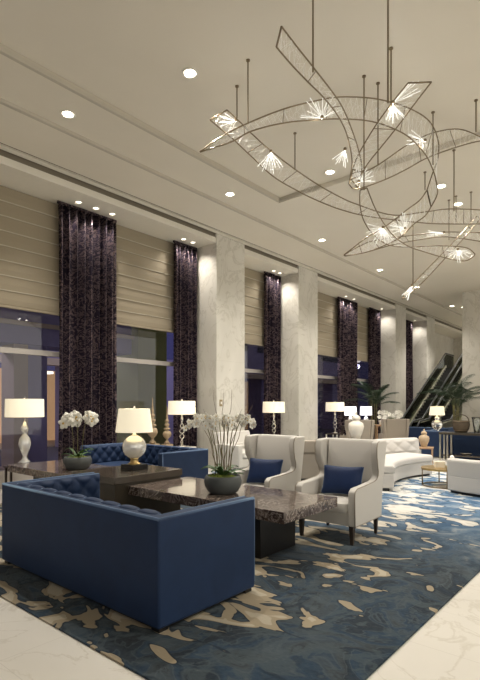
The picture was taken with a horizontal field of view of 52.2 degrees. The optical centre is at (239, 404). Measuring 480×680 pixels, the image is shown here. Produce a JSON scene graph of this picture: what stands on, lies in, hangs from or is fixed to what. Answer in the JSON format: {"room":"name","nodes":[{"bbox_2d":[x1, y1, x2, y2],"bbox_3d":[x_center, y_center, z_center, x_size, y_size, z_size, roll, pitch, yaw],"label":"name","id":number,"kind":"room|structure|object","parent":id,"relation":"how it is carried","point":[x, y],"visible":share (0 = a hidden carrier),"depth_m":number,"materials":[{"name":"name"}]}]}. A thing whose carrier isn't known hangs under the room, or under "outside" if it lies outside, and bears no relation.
{"room":"hotel lobby","nodes":[
{"label":"hotel lobby","id":0,"kind":"room"},
{"bbox_2d":[197,234,244,466],"bbox_3d":[-0.640,-1.300,12.474,1.100,5.600,1.050,0,0,40],"label":"column","id":1,"kind":"structure","parent":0,"point":[220,264],"depth_m":12.00,"materials":[{"name":"stone"}]},
{"bbox_2d":[0,185,58,315],"bbox_3d":[-4.105,-2.805,8.784,0.060,2.150,2.900,0,0,40],"label":"roman shade","id":2,"kind":"object","parent":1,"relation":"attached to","point":[29,225],"visible":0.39,"depth_m":9.03,"materials":[{"name":"fabric"}]},
{"bbox_2d":[0,347,172,488],"bbox_3d":[-3.223,-1.192,10.042,0.100,5.385,6.000,0,0,40],"label":"window","id":3,"kind":"structure","parent":1,"relation":"in","point":[15,476],"depth_m":9.17,"materials":[{"name":"grey"}]},
{"bbox_2d":[116,224,173,332],"bbox_3d":[-2.173,-2.805,11.066,0.060,2.150,3.040,0,0,40],"label":"roman shade","id":4,"kind":"object","parent":1,"relation":"attached to","point":[144,262],"visible":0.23,"depth_m":11.08,"materials":[{"name":"fabric"}]},
{"bbox_2d":[173,240,196,447],"bbox_3d":[-1.314,-1.200,11.845,0.240,5.369,0.778,0,0,40],"label":"curtain","id":5,"kind":"object","parent":1,"relation":"hanging from","point":[185,256],"visible":0.77,"depth_m":11.82,"materials":[{"name":"purple fabric"}]},
{"bbox_2d":[0,142,461,328],"bbox_3d":[2.020,-4.350,14.670,0.120,0.500,35.000,0,0,40],"label":"trim","id":6,"kind":"structure","parent":1,"relation":"attached to","point":[2,146],"depth_m":10.54,"materials":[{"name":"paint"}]},
{"bbox_2d":[0,149,461,330],"bbox_3d":[1.531,-4.255,15.084,1.040,0.490,35.000,0,0,40],"label":"trim","id":7,"kind":"structure","parent":1,"relation":"attached to","point":[6,154],"depth_m":10.20,"materials":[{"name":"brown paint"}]},
{"bbox_2d":[245,344,263,434],"bbox_3d":[0.199,-1.192,14.083,0.100,5.385,2.490,0,0,40],"label":"window","id":8,"kind":"structure","parent":1,"relation":"in","point":[254,354],"depth_m":14.36,"materials":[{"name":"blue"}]},
{"bbox_2d":[245,268,263,345],"bbox_3d":[0.306,-2.805,13.992,0.060,2.150,2.450,0,0,40],"label":"roman shade","id":9,"kind":"object","parent":1,"relation":"attached to","point":[254,280],"visible":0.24,"depth_m":14.12,"materials":[{"name":"fabric"}]},
{"bbox_2d":[0,0,479,326],"bbox_3d":[7.489,-4.350,10.235,13.800,0.500,35.300,0,0,40],"label":"ceiling","id":10,"kind":"structure","parent":0,"point":[131,55],"depth_m":7.03,"materials":[{"name":"paint"}]},
{"bbox_2d":[60,110,75,118],"bbox_3d":[-2.453,-4.144,6.988,0.212,0.012,0.212,0,0,40],"label":"recessed light","id":11,"kind":"object","parent":10,"relation":"in","point":[68,114],"visible":1,"depth_m":6.99,"materials":[{"name":"white glass"}]},
{"bbox_2d":[0,43,320,201],"bbox_3d":[-3.087,-4.194,4.711,1.000,0.089,13.200,0,0,40],"label":"trim","id":12,"kind":"structure","parent":10,"relation":"attached to","point":[11,54],"depth_m":7.17,"materials":[{"name":"paint"}]},
{"bbox_2d":[182,68,197,78],"bbox_3d":[-0.639,-4.234,6.258,0.212,0.012,0.212,0,0,40],"label":"recessed light","id":13,"kind":"object","parent":10,"relation":"in","point":[188,73],"visible":1,"depth_m":6.26,"materials":[{"name":"white"}]},
{"bbox_2d":[225,192,234,196],"bbox_3d":[-0.197,-4.144,9.637,0.212,0.012,0.212,0,0,40],"label":"recessed light","id":14,"kind":"object","parent":10,"relation":"in","point":[228,194],"visible":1,"depth_m":9.65,"materials":[{"name":"white"}]},
{"bbox_2d":[324,169,335,174],"bbox_3d":[1.638,-4.234,8.917,0.212,0.012,0.212,0,0,40],"label":"recessed light","id":15,"kind":"object","parent":10,"relation":"in","point":[327,172],"visible":1,"depth_m":8.93,"materials":[{"name":"white"}]},
{"bbox_2d":[199,0,479,299],"bbox_3d":[2.316,-3.001,7.450,2.455,2.479,6.266,0,0,44],"label":"chandelier","id":16,"kind":"object","parent":10,"relation":"hanging from","point":[352,178],"visible":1,"depth_m":6.88,"materials":[{"name":"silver metal"}]},
{"bbox_2d":[435,184,446,188],"bbox_3d":[3.809,-4.144,9.285,0.212,0.012,0.212,0,0,40],"label":"recessed light","id":17,"kind":"object","parent":10,"relation":"in","point":[440,186],"visible":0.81,"depth_m":9.29,"materials":[{"name":"white"}]},
{"bbox_2d":[452,202,463,206],"bbox_3d":[4.501,-4.144,10.117,0.212,0.012,0.212,0,0,40],"label":"recessed light","id":18,"kind":"object","parent":10,"relation":"in","point":[457,203],"visible":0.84,"depth_m":10.12,"materials":[{"name":"white"}]},
{"bbox_2d":[0,449,479,679],"bbox_3d":[6.955,1.600,10.687,15.200,0.200,35.300,0,0,40],"label":"floor","id":19,"kind":"structure","parent":0,"point":[447,646],"depth_m":2.98,"materials":[{"name":"stone"}]},
{"bbox_2d":[3,466,11,482],"bbox_3d":[-3.603,1.250,8.202,0.240,0.500,0.600,0,0,40],"label":"side table","id":20,"kind":"object","parent":19,"relation":"on","point":[5,467],"visible":0.16,"depth_m":8.03,"materials":[{"name":"brown wood"}]},
{"bbox_2d":[0,464,479,679],"bbox_3d":[1.286,1.492,8.287,6.350,0.013,10.890,0,0,40],"label":"area rug","id":21,"kind":"object","parent":19,"relation":"on","point":[323,606],"visible":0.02,"depth_m":3.65,"materials":[{"name":"carpet"}]},
{"bbox_2d":[7,460,111,478],"bbox_3d":[-2.546,1.218,7.437,2.202,0.536,0.960,0,0,40],"label":"marble table","id":22,"kind":"object","parent":21,"relation":"on","point":[45,469],"visible":0.34,"depth_m":7.45,"materials":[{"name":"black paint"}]},
{"bbox_2d":[5,397,43,463],"bbox_3d":[-3.603,0.430,8.202,0.610,1.140,0.610,0,0,40],"label":"lamp","id":23,"kind":"object","parent":22,"relation":"on","point":[24,407],"visible":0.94,"depth_m":8.02,"materials":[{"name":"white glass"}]},
{"bbox_2d":[58,410,98,469],"bbox_3d":[-2.405,0.510,7.284,0.533,0.880,0.456,0,0,43],"label":"potted orchid","id":24,"kind":"object","parent":22,"relation":"on","point":[79,461],"visible":1,"depth_m":7.23,"materials":[{"name":"plant"}]},
{"bbox_2d":[63,455,91,469],"bbox_3d":[-2.403,0.855,7.251,0.410,0.190,0.410,0,0,40],"label":"bowl","id":25,"kind":"object","parent":24,"relation":"on","point":[72,462],"depth_m":7.10,"materials":[{"name":"stone"}]},
{"bbox_2d":[72,465,181,513],"bbox_3d":[-1.446,1.162,6.323,0.910,0.648,1.060,0,0,40],"label":"console","id":26,"kind":"object","parent":21,"relation":"on","point":[115,481],"visible":0.5,"depth_m":5.99,"materials":[{"name":"brown wood"}]},
{"bbox_2d":[116,405,152,470],"bbox_3d":[-1.383,0.421,6.413,0.480,0.833,0.480,0,0,40],"label":"globe lamp","id":27,"kind":"object","parent":26,"relation":"on","point":[134,421],"visible":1,"depth_m":6.27,"materials":[{"name":"white ceramic"}]},
{"bbox_2d":[2,472,254,632],"bbox_3d":[-1.063,1.105,4.269,2.264,0.761,1.003,0,0,40],"label":"tufted sofa","id":28,"kind":"object","parent":21,"relation":"on","point":[150,567],"visible":1,"depth_m":3.61,"materials":[{"name":"blue fabric"}]},
{"bbox_2d":[81,443,207,478],"bbox_3d":[-1.709,1.105,8.550,2.264,0.761,1.003,0,0,40],"label":"tufted sofa","id":29,"kind":"object","parent":21,"relation":"on","point":[190,460],"visible":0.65,"depth_m":8.57,"materials":[{"name":"blue fabric"}]},
{"bbox_2d":[94,461,152,465],"bbox_3d":[-2.136,1.141,8.827,1.002,0.170,0.830,0,0,40],"label":"seat cushion","id":30,"kind":"object","parent":29,"relation":"on","point":[107,463],"depth_m":8.95,"materials":[{"name":"blue fabric"}]},
{"bbox_2d":[213,430,249,468],"bbox_3d":[0.073,1.049,11.208,0.797,0.874,1.240,0,0,40],"label":"armchair","id":31,"kind":"object","parent":21,"relation":"on","point":[239,458],"visible":0.46,"depth_m":10.82,"materials":[{"name":"beige fabric"}]},
{"bbox_2d":[242,450,246,458],"bbox_3d":[-0.007,1.101,10.962,0.578,0.140,0.469,0,0,40],"label":"seat cushion","id":32,"kind":"object","parent":31,"relation":"on","point":[244,456],"depth_m":10.67,"materials":[{"name":"beige fabric"}]},
{"bbox_2d":[128,477,336,558],"bbox_3d":[-0.155,1.218,5.413,2.233,0.536,0.960,0,0,40],"label":"marble table","id":33,"kind":"object","parent":21,"relation":"on","point":[277,511],"visible":0.85,"depth_m":5.03,"materials":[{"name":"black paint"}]},
{"bbox_2d":[183,390,256,494],"bbox_3d":[-0.221,0.393,5.298,0.640,1.115,0.538,0,0,-35],"label":"potted orchid","id":34,"kind":"object","parent":33,"relation":"on","point":[223,482],"visible":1,"depth_m":5.26,"materials":[{"name":"plant"}]},
{"bbox_2d":[204,473,241,494],"bbox_3d":[-0.184,0.855,5.306,0.410,0.190,0.410,0,0,40],"label":"bowl","id":35,"kind":"object","parent":34,"relation":"on","point":[215,483],"depth_m":5.15,"materials":[{"name":"ceramic"}]},
{"bbox_2d":[232,434,304,490],"bbox_3d":[0.304,0.946,6.410,0.803,1.079,0.791,0,0,39],"label":"chair","id":36,"kind":"object","parent":21,"relation":"on","point":[288,448],"visible":0.45,"depth_m":6.49,"materials":[{"name":"beige fabric"}]},
{"bbox_2d":[245,483,263,486],"bbox_3d":[0.256,1.101,6.349,0.564,0.120,0.630,0,0,39],"label":"seat cushion","id":37,"kind":"object","parent":36,"relation":"on","point":[253,484],"depth_m":6.42,"materials":[{"name":"beige fabric"}]},
{"bbox_2d":[246,458,282,482],"bbox_3d":[0.325,0.869,6.434,0.472,0.320,0.200,0,0,24],"label":"throw pillow","id":38,"kind":"object","parent":36,"relation":"on","point":[259,469],"visible":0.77,"depth_m":6.38,"materials":[{"name":"blue fabric"}]},
{"bbox_2d":[301,440,318,480],"bbox_3d":[1.432,1.086,9.910,0.840,0.800,0.780,0,0,-14],"label":"lounge chair","id":39,"kind":"object","parent":21,"relation":"on","point":[310,468],"visible":0.2,"depth_m":9.48,"materials":[{"name":"beige fabric"}]},
{"bbox_2d":[295,438,386,545],"bbox_3d":[1.155,0.946,5.650,0.803,1.079,0.791,0,0,39],"label":"chair","id":40,"kind":"object","parent":21,"relation":"on","point":[362,505],"visible":0.77,"depth_m":5.60,"materials":[{"name":"beige fabric"}]},
{"bbox_2d":[318,493,347,512],"bbox_3d":[1.106,1.101,5.589,0.564,0.120,0.630,0,0,39],"label":"seat cushion","id":41,"kind":"object","parent":40,"relation":"on","point":[342,499],"depth_m":5.29,"materials":[{"name":"beige fabric"}]},
{"bbox_2d":[321,465,363,493],"bbox_3d":[1.183,0.869,5.668,0.472,0.320,0.200,0,0,28],"label":"throw pillow","id":42,"kind":"object","parent":40,"relation":"on","point":[337,479],"visible":0.86,"depth_m":5.61,"materials":[{"name":"blue fabric"}]},
{"bbox_2d":[373,437,432,490],"bbox_3d":[2.991,1.116,9.851,1.326,0.740,3.556,0,0,40],"label":"curved sofa","id":43,"kind":"object","parent":21,"relation":"on","point":[403,459],"visible":0.41,"depth_m":10.03,"materials":[{"name":"white fabric"}]},
{"bbox_2d":[384,452,432,473],"bbox_3d":[2.971,1.116,9.633,1.083,0.140,2.949,0,0,40],"label":"seat cushion","id":44,"kind":"object","parent":43,"relation":"on","point":[394,461],"depth_m":9.86,"materials":[{"name":"white fabric"}]},
{"bbox_2d":[419,446,433,464],"bbox_3d":[4.656,1.276,12.400,0.450,0.420,0.450,0,0,23],"label":"side table","id":45,"kind":"object","parent":21,"relation":"on","point":[420,447],"visible":0.48,"depth_m":12.18,"materials":[{"name":"beige wood"}]},
{"bbox_2d":[419,429,429,446],"bbox_3d":[4.656,0.834,12.400,0.261,0.464,0.261,0,0,40],"label":"ginger jar","id":46,"kind":"object","parent":45,"relation":"on","point":[423,439],"visible":1,"depth_m":12.33,"materials":[{"name":"beige ceramic"}]},
{"bbox_2d":[421,465,447,488],"bbox_3d":[3.736,1.317,9.023,0.760,0.332,0.760,0,0,40],"label":"coffee table","id":47,"kind":"object","parent":21,"relation":"on","point":[425,467],"visible":0.59,"depth_m":8.88,"materials":[{"name":"gold metal"}]},
{"bbox_2d":[433,461,444,467],"bbox_3d":[3.672,1.093,9.024,0.186,0.115,0.126,0,0,12],"label":"decorative box","id":48,"kind":"object","parent":47,"relation":"on","point":[437,464],"visible":1,"depth_m":8.97,"materials":[{"name":"beige ceramic"}]},
{"bbox_2d":[447,458,479,496],"bbox_3d":[4.798,1.194,7.773,2.801,0.585,1.162,0,0,26],"label":"curved sofa","id":49,"kind":"object","parent":21,"relation":"on","point":[463,474],"visible":1,"depth_m":8.05,"materials":[{"name":"white fabric"}]},
{"bbox_3d":[2.888,1.176,12.200,0.550,0.620,0.550,0,0,23],"label":"side table","id":50,"kind":"object","parent":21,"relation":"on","visible":0},
{"bbox_2d":[348,412,363,438],"bbox_3d":[2.888,0.514,12.200,0.396,0.704,0.396,0,0,40],"label":"ginger jar","id":51,"kind":"object","parent":50,"relation":"on","point":[355,427],"visible":0.94,"depth_m":12.08,"materials":[{"name":"beige ceramic"}]},
{"bbox_2d":[325,433,344,437],"bbox_3d":[3.131,1.215,16.153,0.450,0.570,0.500,0,0,40],"label":"side table","id":52,"kind":"object","parent":19,"relation":"on","point":[333,434],"visible":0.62,"depth_m":15.99,"materials":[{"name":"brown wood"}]},
{"bbox_2d":[325,401,344,432],"bbox_3d":[3.131,0.393,16.153,0.620,1.075,0.620,0,0,40],"label":"table lamp","id":53,"kind":"object","parent":52,"relation":"on","point":[330,406],"visible":1,"depth_m":15.92,"materials":[{"name":"white fabric"}]},
{"bbox_2d":[339,420,374,438],"bbox_3d":[3.388,0.960,14.282,0.803,1.079,0.791,0,0,-9],"label":"chair","id":54,"kind":"object","parent":19,"relation":"on","point":[368,432],"visible":0.31,"depth_m":13.96,"materials":[{"name":"beige fabric"}]},
{"bbox_2d":[341,425,375,438],"bbox_3d":[3.816,1.075,15.800,1.240,0.850,0.360,0,0,-34],"label":"console table","id":55,"kind":"object","parent":19,"relation":"on","point":[342,426],"visible":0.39,"depth_m":15.60,"materials":[{"name":"brown wood"}]},
{"bbox_2d":[344,407,355,419],"bbox_3d":[3.518,0.350,15.600,0.380,0.600,0.380,0,0,40],"label":"lamp","id":56,"kind":"object","parent":55,"relation":"on","point":[350,411],"visible":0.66,"depth_m":15.44,"materials":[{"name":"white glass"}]},
{"bbox_2d":[360,407,371,419],"bbox_3d":[4.114,0.350,16.000,0.380,0.600,0.380,0,0,40],"label":"lamp","id":57,"kind":"object","parent":55,"relation":"on","point":[363,410],"visible":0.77,"depth_m":15.85,"materials":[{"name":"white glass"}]},
{"bbox_2d":[342,381,399,423],"bbox_3d":[4.695,0.306,17.347,1.716,2.389,2.018,0,0,40],"label":"potted palm","id":58,"kind":"object","parent":19,"relation":"on","point":[377,399],"visible":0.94,"depth_m":17.30,"materials":[{"name":"green plant"}]},
{"bbox_2d":[374,424,380,438],"bbox_3d":[5.008,1.075,16.250,1.100,0.850,0.340,0,0,0],"label":"console table","id":59,"kind":"object","parent":19,"relation":"on","point":[377,425],"visible":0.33,"depth_m":16.11,"materials":[{"name":"beige wood"}]},
{"bbox_2d":[377,410,402,424],"bbox_3d":[4.992,0.402,16.250,0.901,0.489,0.317,0,0,0],"label":"flower arrangement","id":60,"kind":"object","parent":59,"relation":"on","point":[384,413],"visible":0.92,"depth_m":16.23,"materials":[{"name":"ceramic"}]},
{"bbox_2d":[378,419,409,438],"bbox_3d":[4.776,0.960,15.282,0.803,1.079,0.791,0,0,3],"label":"chair","id":61,"kind":"object","parent":19,"relation":"on","point":[391,428],"visible":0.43,"depth_m":14.93,"materials":[{"name":"beige fabric"}]},
{"bbox_2d":[400,353,461,426],"bbox_3d":[8.491,-0.505,21.258,0.920,4.010,7.981,0,0,40],"label":"escalator","id":62,"kind":"object","parent":19,"relation":"on","point":[444,371],"visible":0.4,"depth_m":21.38,"materials":[{"name":"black metal"}]},
{"bbox_2d":[408,427,453,445],"bbox_3d":[6.211,1.119,17.000,2.264,0.761,1.003,0,0,40],"label":"tufted sofa","id":63,"kind":"object","parent":19,"relation":"on","point":[415,432],"visible":0.16,"depth_m":16.51,"materials":[{"name":"blue fabric"}]},
{"bbox_2d":[416,363,461,427],"bbox_3d":[9.299,-0.505,20.573,0.920,4.010,7.981,0,0,40],"label":"escalator","id":64,"kind":"object","parent":19,"relation":"on","point":[446,419],"visible":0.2,"depth_m":19.67,"materials":[{"name":"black metal"}]},
{"bbox_2d":[417,374,479,419],"bbox_3d":[7.523,0.211,17.132,2.346,2.578,2.453,0,0,5],"label":"potted palm","id":65,"kind":"object","parent":19,"relation":"on","point":[461,395],"visible":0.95,"depth_m":16.83,"materials":[{"name":"green plant"}]},
{"bbox_2d":[421,429,479,459],"bbox_3d":[6.443,1.119,13.873,2.264,0.761,1.003,0,0,40],"label":"tufted sofa","id":66,"kind":"object","parent":19,"relation":"on","point":[460,443],"visible":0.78,"depth_m":13.61,"materials":[{"name":"blue fabric"}]},
{"bbox_2d":[439,432,479,460],"bbox_3d":[6.465,1.120,12.740,2.400,0.760,0.400,0,0,40],"label":"console table","id":67,"kind":"object","parent":19,"relation":"on","point":[440,433],"visible":0.94,"depth_m":13.24,"materials":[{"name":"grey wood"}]},
{"bbox_2d":[441,454,479,457],"bbox_3d":[6.465,1.365,12.740,2.300,0.030,0.360,0,0,40],"label":"shelf","id":68,"kind":"object","parent":67,"relation":"attached to","point":[455,455],"depth_m":13.10,"materials":[{"name":"brown wood"}]},
{"bbox_2d":[452,414,469,432],"bbox_3d":[5.946,0.495,13.179,0.458,0.490,0.456,0,0,40],"label":"wicker basket","id":69,"kind":"object","parent":67,"relation":"on","point":[459,426],"visible":1,"depth_m":13.03,"materials":[{"name":"brown wicker"}]},
{"bbox_2d":[459,452,472,455],"bbox_3d":[6.045,1.314,13.095,0.340,0.070,0.338,0,0,40],"label":"serving dish","id":70,"kind":"object","parent":67,"relation":"on","point":[462,453],"visible":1,"depth_m":13.01,"materials":[{"name":"silver metal"}]},
{"bbox_2d":[471,417,479,432],"bbox_3d":[6.239,0.530,12.905,0.260,0.420,0.260,0,0,40],"label":"glass vase","id":71,"kind":"object","parent":67,"relation":"on","point":[473,418],"visible":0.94,"depth_m":12.88,"materials":[{"name":"clear glass"}]},
{"bbox_3d":[-1.522,1.215,10.659,0.420,0.570,1.200,0,0,40],"label":"side table","id":72,"kind":"object","parent":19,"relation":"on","visible":0},
{"bbox_2d":[148,397,159,444],"bbox_3d":[-1.853,0.375,10.376,0.230,1.110,0.230,0,0,40],"label":"finial","id":73,"kind":"object","parent":72,"relation":"on","point":[153,434],"visible":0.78,"depth_m":10.33,"materials":[{"name":"brown wood"}]},
{"bbox_2d":[161,412,172,445],"bbox_3d":[-1.568,0.464,10.527,0.193,0.932,0.193,0,0,40],"label":"finial","id":74,"kind":"object","parent":72,"relation":"on","point":[166,434],"visible":0.96,"depth_m":10.48,"materials":[{"name":"brown wood"}]},
{"bbox_2d":[168,399,195,446],"bbox_3d":[-1.296,0.393,10.926,0.620,1.075,0.620,0,0,40],"label":"table lamp","id":75,"kind":"object","parent":72,"relation":"on","point":[181,408],"visible":0.96,"depth_m":10.68,"materials":[{"name":"white fabric"}]},
{"bbox_3d":[0.934,1.215,13.558,0.450,0.570,0.500,0,0,40],"label":"side table","id":76,"kind":"object","parent":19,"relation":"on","visible":0},
{"bbox_2d":[263,400,284,434],"bbox_3d":[0.934,0.393,13.559,0.620,1.075,0.620,0,0,40],"label":"table lamp","id":77,"kind":"object","parent":76,"relation":"on","point":[268,407],"visible":0.82,"depth_m":13.31,"materials":[{"name":"white fabric"}]},
{"bbox_3d":[6.151,1.170,15.300,0.500,0.660,0.500,0,0,40],"label":"side table","id":78,"kind":"object","parent":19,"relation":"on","visible":0},
{"bbox_2d":[429,405,444,430],"bbox_3d":[6.151,0.415,15.300,0.460,0.850,0.460,0,0,40],"label":"globe lamp","id":79,"kind":"object","parent":78,"relation":"on","point":[436,410],"visible":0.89,"depth_m":15.16,"materials":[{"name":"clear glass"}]},
{"bbox_2d":[281,266,317,439],"bbox_3d":[1.651,-1.300,15.179,1.100,5.600,1.060,0,0,40],"label":"column","id":80,"kind":"structure","parent":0,"point":[299,291],"depth_m":14.70,"materials":[{"name":"stone"}]},
{"bbox_2d":[264,271,280,434],"bbox_3d":[0.968,-1.200,14.538,0.237,5.369,0.798,0,0,40],"label":"curtain","id":81,"kind":"object","parent":80,"relation":"hanging from","point":[272,282],"visible":0.83,"depth_m":14.44,"materials":[{"name":"purple fabric"}]},
{"bbox_2d":[318,292,337,356],"bbox_3d":[2.745,-2.805,16.873,0.060,2.150,2.900,0,0,40],"label":"roman shade","id":82,"kind":"object","parent":80,"relation":"attached to","point":[327,305],"visible":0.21,"depth_m":17.27,"materials":[{"name":"fabric"}]},
{"bbox_2d":[318,355,367,438],"bbox_3d":[3.634,-1.192,18.139,0.100,5.385,6.020,0,0,40],"label":"window","id":83,"kind":"structure","parent":80,"relation":"in","point":[327,365],"depth_m":17.67,"materials":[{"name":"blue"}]},
{"bbox_2d":[337,296,357,437],"bbox_3d":[3.982,-1.200,18.098,0.248,5.369,1.471,0,0,40],"label":"curtain","id":84,"kind":"object","parent":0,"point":[347,309],"visible":0.73,"depth_m":17.93,"materials":[{"name":"purple fabric"}]},
{"bbox_2d":[381,304,405,432],"bbox_3d":[6.227,-1.300,20.582,1.100,5.600,1.060,0,0,40],"label":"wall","id":85,"kind":"structure","parent":0,"point":[393,322],"depth_m":20.07,"materials":[{"name":"stone"}]},
{"bbox_2d":[357,305,367,361],"bbox_3d":[4.684,-2.805,19.162,0.060,2.150,3.060,0,0,40],"label":"roman shade","id":86,"kind":"object","parent":85,"relation":"attached to","point":[362,327],"visible":0.2,"depth_m":19.34,"materials":[{"name":"fabric"}]},
{"bbox_2d":[368,307,380,432],"bbox_3d":[5.477,-1.200,19.865,0.242,5.369,0.998,0,0,40],"label":"curtain","id":87,"kind":"object","parent":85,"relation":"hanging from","point":[374,315],"visible":0.67,"depth_m":19.70,"materials":[{"name":"purple fabric"}]},
{"bbox_2d":[406,320,412,409],"bbox_3d":[7.287,-1.200,22.002,0.248,5.369,2.439,0,0,40],"label":"curtain","id":88,"kind":"object","parent":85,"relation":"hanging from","point":[409,324],"visible":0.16,"depth_m":22.49,"materials":[{"name":"purple fabric"}]},
{"bbox_2d":[413,316,434,399],"bbox_3d":[8.518,-1.300,23.287,1.100,5.600,1.050,0,0,40],"label":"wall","id":89,"kind":"structure","parent":0,"point":[423,331],"depth_m":22.78,"materials":[{"name":"stone"}]},
{"bbox_2d":[435,333,453,366],"bbox_3d":[10.460,-1.192,26.392,0.150,5.385,6.200,0,0,40],"label":"wall","id":90,"kind":"structure","parent":0,"point":[443,344],"depth_m":27.20,"materials":[{"name":"paint"}]},
{"bbox_2d":[0,155,461,338],"bbox_3d":[1.547,-3.947,15.071,1.080,0.125,35.000,0,0,40],"label":"ceiling","id":91,"kind":"structure","parent":90,"relation":"attached to","point":[14,175],"depth_m":10.37,"materials":[{"name":"paint"}]},
{"bbox_2d":[57,200,116,459],"bbox_3d":[-3.033,-1.199,9.820,0.244,5.369,1.350,0,0,40],"label":"curtain","id":92,"kind":"object","parent":91,"relation":"hanging from","point":[87,239],"visible":0.85,"depth_m":9.79,"materials":[{"name":"purple fabric"}]},
{"bbox_2d":[454,338,461,364],"bbox_3d":[18.268,-1.325,24.006,15.150,5.650,0.250,0,0,40],"label":"wall","id":93,"kind":"structure","parent":0,"point":[458,341],"depth_m":28.57,"materials":[{"name":"paint"}]},
{"bbox_2d":[0,98,461,315],"bbox_3d":[2.913,-4.125,13.914,0.060,0.049,35.000,0,0,40],"label":"trim","id":94,"kind":"structure","parent":93,"relation":"attached to","point":[4,102],"depth_m":8.95,"materials":[{"name":"paint"}]},
{"bbox_2d":[462,290,479,432],"bbox_3d":[8.934,-1.325,18.053,1.100,5.650,1.100,0,0,40],"label":"wall column","id":95,"kind":"structure","parent":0,"point":[470,300],"depth_m":17.78,"materials":[{"name":"stone"}]},
{"label":"outside","id":96,"kind":"structure","parent":0,"visible":0},
{"bbox_2d":[0,443,172,465],"bbox_3d":[-8.494,1.750,20.298,20.800,0.200,48.000,0,0,40],"label":"ground","id":97,"kind":"structure","parent":96,"point":[52,452],"depth_m":16.33,"materials":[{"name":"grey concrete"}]},
{"bbox_2d":[0,344,46,469],"bbox_3d":[-4.927,0.152,11.203,0.800,2.995,0.970,0,0,40],"label":"window","id":98,"kind":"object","parent":97,"relation":"on","point":[22,376],"visible":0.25,"depth_m":11.00,"materials":[{"name":"beige"}]},
{"bbox_2d":[0,307,133,355],"bbox_3d":[-7.479,-2.950,8.267,0.900,3.200,13.350,0,0,40],"label":"beam","id":99,"kind":"structure","parent":98,"relation":"on","point":[16,326],"depth_m":11.04,"materials":[{"name":"blue"}]},
{"bbox_2d":[0,346,58,449],"bbox_3d":[-7.256,-5.350,20.560,4.350,14.000,42.000,0,0,40],"label":"neighbouring building","id":100,"kind":"structure","parent":97,"relation":"on","point":[52,376],"depth_m":20.51,"materials":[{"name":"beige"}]},
{"bbox_2d":[117,327,166,444],"bbox_3d":[-2.771,-1.550,13.748,1.200,6.400,1.200,0,0,40],"label":"stone pier","id":101,"kind":"structure","parent":97,"relation":"on","point":[137,384],"depth_m":13.40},
{"bbox_2d":[167,332,173,443],"bbox_3d":[-2.127,-3.100,22.245,0.600,9.500,5.000,0,0,40],"label":"wall","id":102,"kind":"structure","parent":97,"relation":"on","point":[170,336],"depth_m":20.89,"materials":[{"name":"blue"}]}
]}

